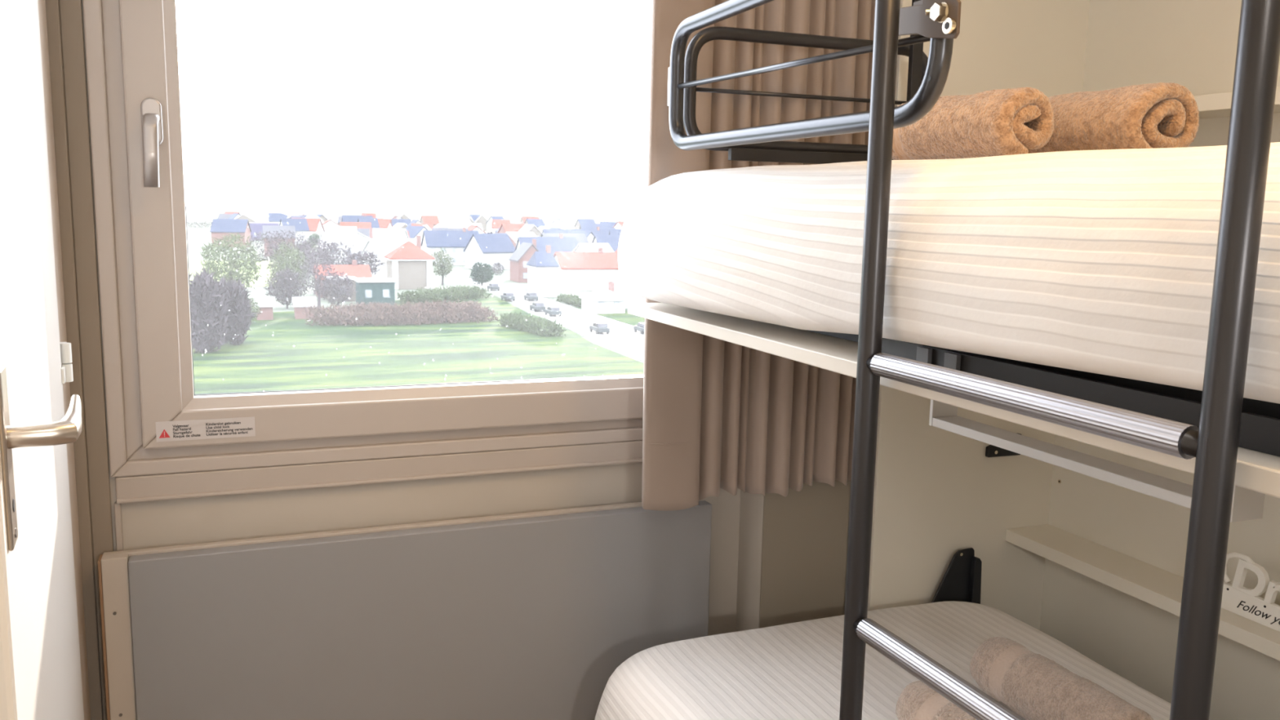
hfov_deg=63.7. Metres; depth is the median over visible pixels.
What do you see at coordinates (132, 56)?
window
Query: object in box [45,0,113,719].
trim
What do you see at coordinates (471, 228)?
house
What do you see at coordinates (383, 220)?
house
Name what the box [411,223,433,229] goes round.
house
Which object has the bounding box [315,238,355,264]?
bare tree
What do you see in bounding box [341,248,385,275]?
bare tree
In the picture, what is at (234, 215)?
house
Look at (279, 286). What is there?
bare tree
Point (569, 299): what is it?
hedge
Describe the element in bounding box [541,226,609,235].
house
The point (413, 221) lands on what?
house
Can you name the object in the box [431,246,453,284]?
tree
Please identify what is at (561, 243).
house
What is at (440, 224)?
house
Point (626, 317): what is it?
verge
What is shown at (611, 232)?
house
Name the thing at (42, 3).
door frame
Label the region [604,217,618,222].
house
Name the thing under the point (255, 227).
house
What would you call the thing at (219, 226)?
house
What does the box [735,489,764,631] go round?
wall column
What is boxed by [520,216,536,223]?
house
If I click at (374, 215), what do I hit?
house
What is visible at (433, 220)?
house
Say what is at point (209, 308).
bare tree
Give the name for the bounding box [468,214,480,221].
house
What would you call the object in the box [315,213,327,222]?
house
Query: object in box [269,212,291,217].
house
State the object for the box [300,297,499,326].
hedge
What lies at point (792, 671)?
mattress
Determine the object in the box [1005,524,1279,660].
shelf
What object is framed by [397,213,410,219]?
house
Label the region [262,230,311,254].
bare tree
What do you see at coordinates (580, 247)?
house
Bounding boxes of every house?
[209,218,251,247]
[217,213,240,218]
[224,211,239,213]
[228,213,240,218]
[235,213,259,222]
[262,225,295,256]
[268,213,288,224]
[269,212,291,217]
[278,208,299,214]
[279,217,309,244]
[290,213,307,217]
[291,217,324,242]
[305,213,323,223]
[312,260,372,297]
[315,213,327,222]
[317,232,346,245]
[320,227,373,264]
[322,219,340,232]
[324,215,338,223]
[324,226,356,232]
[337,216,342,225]
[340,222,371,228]
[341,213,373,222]
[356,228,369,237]
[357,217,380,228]
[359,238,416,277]
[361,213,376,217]
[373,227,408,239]
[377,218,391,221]
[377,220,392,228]
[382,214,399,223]
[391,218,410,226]
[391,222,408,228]
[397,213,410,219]
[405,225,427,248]
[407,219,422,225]
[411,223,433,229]
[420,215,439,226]
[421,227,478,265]
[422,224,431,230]
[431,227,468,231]
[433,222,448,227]
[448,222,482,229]
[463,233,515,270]
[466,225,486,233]
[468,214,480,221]
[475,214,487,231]
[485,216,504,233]
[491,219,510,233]
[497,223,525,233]
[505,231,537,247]
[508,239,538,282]
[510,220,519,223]
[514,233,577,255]
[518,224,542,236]
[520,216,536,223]
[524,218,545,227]
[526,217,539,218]
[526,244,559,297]
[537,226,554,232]
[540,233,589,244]
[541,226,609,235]
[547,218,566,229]
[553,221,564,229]
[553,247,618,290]
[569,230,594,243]
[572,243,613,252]
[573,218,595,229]
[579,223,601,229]
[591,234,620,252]
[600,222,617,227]
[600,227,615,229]
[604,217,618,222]
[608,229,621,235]
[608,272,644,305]
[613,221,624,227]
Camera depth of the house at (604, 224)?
678.23 m
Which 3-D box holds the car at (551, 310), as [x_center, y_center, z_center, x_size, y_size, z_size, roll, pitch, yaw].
[-14.348,-8.083,169.596,1.800,1.500,4.200,-2,9,-22]
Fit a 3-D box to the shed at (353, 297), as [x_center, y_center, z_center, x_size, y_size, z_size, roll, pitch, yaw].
[-54.950,-13.094,189.309,5.300,4.200,5.700,-2,9,-22]
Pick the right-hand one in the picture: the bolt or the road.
the bolt
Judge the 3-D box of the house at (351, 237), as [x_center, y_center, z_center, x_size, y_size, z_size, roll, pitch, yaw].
[-80.889,-32.177,292.424,18.700,10.700,11.700,-2,9,-22]
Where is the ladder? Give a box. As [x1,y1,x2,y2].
[839,0,1279,719]
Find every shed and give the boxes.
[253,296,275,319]
[291,296,316,319]
[324,275,355,301]
[353,277,396,305]
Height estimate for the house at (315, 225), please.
10.437 m
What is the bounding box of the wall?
[81,0,851,635]
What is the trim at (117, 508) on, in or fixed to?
attached to the wall
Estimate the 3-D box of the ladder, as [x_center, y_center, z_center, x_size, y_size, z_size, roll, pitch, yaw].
[0.328,0.208,0.959,0.030,1.860,0.463,-2,9,-22]
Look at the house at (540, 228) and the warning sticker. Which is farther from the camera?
the house at (540, 228)
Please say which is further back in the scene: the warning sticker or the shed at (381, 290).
the shed at (381, 290)
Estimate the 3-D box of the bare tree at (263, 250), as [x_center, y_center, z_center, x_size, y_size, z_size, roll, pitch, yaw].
[-101.466,-31.027,280.947,15.033,8.893,13.804,-2,9,-22]
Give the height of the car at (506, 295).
1.500 m
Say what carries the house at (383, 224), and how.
on the ground
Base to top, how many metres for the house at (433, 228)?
9.951 m
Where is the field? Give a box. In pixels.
[188,260,279,286]
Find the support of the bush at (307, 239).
on the ground
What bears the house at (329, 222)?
on the ground
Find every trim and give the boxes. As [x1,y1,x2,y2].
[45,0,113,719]
[114,502,124,551]
[115,440,642,503]
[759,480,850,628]
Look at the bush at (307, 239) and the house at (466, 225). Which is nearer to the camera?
the bush at (307, 239)
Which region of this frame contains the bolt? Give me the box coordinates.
[944,22,949,29]
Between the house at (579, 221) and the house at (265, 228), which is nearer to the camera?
the house at (265, 228)
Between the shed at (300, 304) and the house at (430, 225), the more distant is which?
the house at (430, 225)
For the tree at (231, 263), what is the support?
on the ground
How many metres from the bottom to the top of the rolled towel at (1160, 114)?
0.112 m
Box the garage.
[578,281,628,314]
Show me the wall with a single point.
(188, 521)
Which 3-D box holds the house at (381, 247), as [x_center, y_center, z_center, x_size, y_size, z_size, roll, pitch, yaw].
[-59.789,-24.660,249.099,9.765,9.343,13.531,8,11,40]
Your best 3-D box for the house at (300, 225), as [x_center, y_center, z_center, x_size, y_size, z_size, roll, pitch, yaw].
[-142.674,-52.982,424.687,10.318,10.703,9.533,-4,10,-32]
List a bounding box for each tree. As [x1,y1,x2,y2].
[189,267,233,353]
[199,231,264,289]
[217,275,258,345]
[244,230,294,262]
[247,296,262,323]
[260,266,309,308]
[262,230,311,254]
[262,240,328,278]
[266,240,309,298]
[293,236,342,275]
[298,252,338,308]
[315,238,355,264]
[320,270,357,306]
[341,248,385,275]
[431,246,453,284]
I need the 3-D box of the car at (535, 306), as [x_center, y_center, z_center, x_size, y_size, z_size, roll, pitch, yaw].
[-17.560,-9.171,176.521,1.800,1.500,4.200,-2,9,-22]
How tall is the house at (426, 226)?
9.627 m
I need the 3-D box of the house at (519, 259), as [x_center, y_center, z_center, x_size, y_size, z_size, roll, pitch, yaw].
[-26.714,-23.715,244.729,7.200,10.000,8.700,-2,9,-22]
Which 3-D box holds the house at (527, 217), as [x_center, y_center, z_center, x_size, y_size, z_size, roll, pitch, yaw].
[-73.515,-93.300,708.263,8.743,9.799,8.878,-4,10,-31]
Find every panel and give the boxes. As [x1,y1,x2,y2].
[97,499,711,719]
[867,0,1279,719]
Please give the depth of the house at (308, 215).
578.14 m
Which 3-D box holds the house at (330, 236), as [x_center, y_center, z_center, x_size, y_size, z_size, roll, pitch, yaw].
[-100.574,-38.139,339.893,9.121,7.817,8.813,-4,10,-32]
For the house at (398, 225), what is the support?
on the ground
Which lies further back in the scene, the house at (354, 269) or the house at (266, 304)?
the house at (354, 269)
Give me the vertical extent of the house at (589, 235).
10.489 m
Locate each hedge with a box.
[186,220,212,228]
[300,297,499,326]
[396,284,492,302]
[497,311,566,337]
[555,293,581,307]
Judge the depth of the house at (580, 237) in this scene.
296.81 m
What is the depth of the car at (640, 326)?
147.61 m
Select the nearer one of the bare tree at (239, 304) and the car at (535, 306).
the bare tree at (239, 304)
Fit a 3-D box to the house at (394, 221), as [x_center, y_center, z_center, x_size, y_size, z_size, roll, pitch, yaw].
[-135.995,-75.977,587.243,10.448,8.717,9.099,0,9,-9]
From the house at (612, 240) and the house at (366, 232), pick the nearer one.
the house at (612, 240)
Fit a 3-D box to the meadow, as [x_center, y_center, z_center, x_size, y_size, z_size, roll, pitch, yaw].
[-55.395,-1.227,125.647,109.500,0.600,152.000,-2,9,-22]
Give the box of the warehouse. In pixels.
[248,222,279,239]
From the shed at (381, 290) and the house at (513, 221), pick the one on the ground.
the house at (513, 221)
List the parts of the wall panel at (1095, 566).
panel, panel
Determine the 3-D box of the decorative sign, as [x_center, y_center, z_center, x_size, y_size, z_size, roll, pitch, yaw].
[1.101,0.412,1.718,0.013,0.108,0.301,-2,9,-22]
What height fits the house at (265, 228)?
9.761 m
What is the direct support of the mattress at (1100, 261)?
on the bunk at (937, 22)
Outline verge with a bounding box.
[573,306,644,325]
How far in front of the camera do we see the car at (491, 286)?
215.46 m
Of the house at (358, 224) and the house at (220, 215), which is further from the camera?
the house at (220, 215)
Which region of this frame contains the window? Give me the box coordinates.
[82,0,643,477]
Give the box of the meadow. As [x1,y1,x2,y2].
[192,293,644,394]
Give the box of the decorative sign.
[1221,551,1279,631]
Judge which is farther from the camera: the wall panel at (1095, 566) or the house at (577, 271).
the house at (577, 271)
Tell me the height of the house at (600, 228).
8.321 m
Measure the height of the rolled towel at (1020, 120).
0.100 m
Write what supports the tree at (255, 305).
on the meadow
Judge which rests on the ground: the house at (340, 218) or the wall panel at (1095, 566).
the house at (340, 218)
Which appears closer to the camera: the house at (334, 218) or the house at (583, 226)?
the house at (583, 226)
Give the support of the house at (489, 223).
on the ground
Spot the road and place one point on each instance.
(622, 338)
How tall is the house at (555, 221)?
10.744 m
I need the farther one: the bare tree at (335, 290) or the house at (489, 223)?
the house at (489, 223)
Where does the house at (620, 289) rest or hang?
on the ground
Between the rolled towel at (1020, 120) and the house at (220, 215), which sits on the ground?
the house at (220, 215)
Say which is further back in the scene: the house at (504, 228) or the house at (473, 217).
the house at (473, 217)
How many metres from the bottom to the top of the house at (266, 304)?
3.400 m
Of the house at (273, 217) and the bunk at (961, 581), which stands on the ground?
the house at (273, 217)
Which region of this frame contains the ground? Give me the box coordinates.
[186,206,644,363]
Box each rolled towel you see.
[892,87,1054,159]
[895,680,976,719]
[969,636,1153,719]
[1027,82,1199,153]
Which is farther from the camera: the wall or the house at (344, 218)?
the house at (344, 218)
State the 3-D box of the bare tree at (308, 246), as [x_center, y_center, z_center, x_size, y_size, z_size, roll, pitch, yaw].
[-74.699,-23.857,238.340,11.347,9.505,10.778,-2,9,-22]
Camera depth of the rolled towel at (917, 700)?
1.55 m
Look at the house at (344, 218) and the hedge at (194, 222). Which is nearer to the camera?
the house at (344, 218)
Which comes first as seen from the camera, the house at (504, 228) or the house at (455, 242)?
the house at (455, 242)
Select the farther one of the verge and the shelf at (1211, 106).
the verge
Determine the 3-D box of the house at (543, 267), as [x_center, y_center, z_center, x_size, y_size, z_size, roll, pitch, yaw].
[-19.389,-17.816,205.580,4.800,10.100,6.900,-2,9,-22]
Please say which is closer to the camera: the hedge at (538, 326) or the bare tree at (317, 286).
the hedge at (538, 326)
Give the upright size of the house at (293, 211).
12.200 m
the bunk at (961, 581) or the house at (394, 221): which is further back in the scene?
the house at (394, 221)
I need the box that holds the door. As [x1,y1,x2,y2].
[0,0,84,719]
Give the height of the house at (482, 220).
10.803 m
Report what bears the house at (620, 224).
on the ground
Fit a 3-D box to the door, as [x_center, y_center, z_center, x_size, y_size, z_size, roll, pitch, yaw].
[-0.689,0.056,1.204,0.097,2.030,0.850,-3,9,-26]
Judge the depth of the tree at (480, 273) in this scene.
227.85 m
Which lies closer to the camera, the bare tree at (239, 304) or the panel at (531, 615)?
the panel at (531, 615)
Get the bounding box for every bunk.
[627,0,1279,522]
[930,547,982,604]
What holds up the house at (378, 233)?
on the ground
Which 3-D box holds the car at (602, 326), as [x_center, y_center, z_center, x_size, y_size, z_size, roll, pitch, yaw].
[-5.810,-4.647,147.538,1.800,1.500,4.200,-2,9,-22]
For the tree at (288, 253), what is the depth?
188.38 m
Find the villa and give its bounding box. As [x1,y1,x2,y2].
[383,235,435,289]
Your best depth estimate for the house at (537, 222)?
609.15 m
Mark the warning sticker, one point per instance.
(194, 429)
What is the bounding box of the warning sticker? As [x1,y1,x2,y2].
[155,416,255,441]
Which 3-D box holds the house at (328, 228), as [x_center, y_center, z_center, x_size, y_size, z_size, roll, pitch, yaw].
[-104.115,-41.861,359.114,10.479,9.404,8.865,-1,9,-11]
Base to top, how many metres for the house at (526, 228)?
10.704 m
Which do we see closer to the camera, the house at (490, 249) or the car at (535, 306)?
the car at (535, 306)
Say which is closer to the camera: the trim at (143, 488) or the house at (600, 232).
the trim at (143, 488)
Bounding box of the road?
[445,274,644,361]
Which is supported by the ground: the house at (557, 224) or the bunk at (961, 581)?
the house at (557, 224)
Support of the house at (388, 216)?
on the ground
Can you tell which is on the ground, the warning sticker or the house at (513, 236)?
the house at (513, 236)
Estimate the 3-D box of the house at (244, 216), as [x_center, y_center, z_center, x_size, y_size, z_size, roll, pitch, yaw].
[-210.803,-72.692,549.749,13.602,10.416,9.007,-1,9,-12]
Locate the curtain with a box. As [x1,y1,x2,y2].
[641,0,875,511]
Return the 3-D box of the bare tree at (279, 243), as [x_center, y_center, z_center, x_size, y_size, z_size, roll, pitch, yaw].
[-75.003,-21.821,223.758,13.717,8.383,14.110,-2,9,-22]
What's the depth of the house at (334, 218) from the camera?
667.07 m
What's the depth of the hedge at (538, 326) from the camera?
146.43 m
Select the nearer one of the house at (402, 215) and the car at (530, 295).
the car at (530, 295)
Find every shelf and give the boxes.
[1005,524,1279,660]
[1193,86,1279,119]
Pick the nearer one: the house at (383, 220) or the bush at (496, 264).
the bush at (496, 264)
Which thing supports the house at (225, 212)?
on the ground
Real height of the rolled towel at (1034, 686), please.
0.103 m
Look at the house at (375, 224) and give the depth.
484.71 m
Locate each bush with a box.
[300,239,315,253]
[308,234,318,245]
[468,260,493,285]
[492,262,504,275]
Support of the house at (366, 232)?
on the ground
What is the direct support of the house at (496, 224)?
on the ground
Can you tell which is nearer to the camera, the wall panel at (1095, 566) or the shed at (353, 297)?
the wall panel at (1095, 566)
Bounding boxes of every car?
[487,283,499,290]
[501,292,515,301]
[524,292,537,301]
[529,302,545,311]
[544,306,561,316]
[589,321,609,333]
[633,322,644,333]
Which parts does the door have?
lever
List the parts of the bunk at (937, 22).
rod, rod, guard rail, guard rail, guard post, bed frame, pull handle, rail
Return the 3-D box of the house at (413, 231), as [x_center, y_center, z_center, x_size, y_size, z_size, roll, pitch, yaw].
[-80.633,-43.417,371.348,9.919,9.772,11.048,8,11,41]
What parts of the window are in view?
lever, handle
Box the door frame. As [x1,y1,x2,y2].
[37,0,90,719]
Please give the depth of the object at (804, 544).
2.16 m
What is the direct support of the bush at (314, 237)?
on the ground
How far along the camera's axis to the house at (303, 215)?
602.64 m
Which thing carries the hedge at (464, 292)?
on the meadow
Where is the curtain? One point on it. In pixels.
(717, 414)
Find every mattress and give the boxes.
[594,600,1170,719]
[617,142,1279,404]

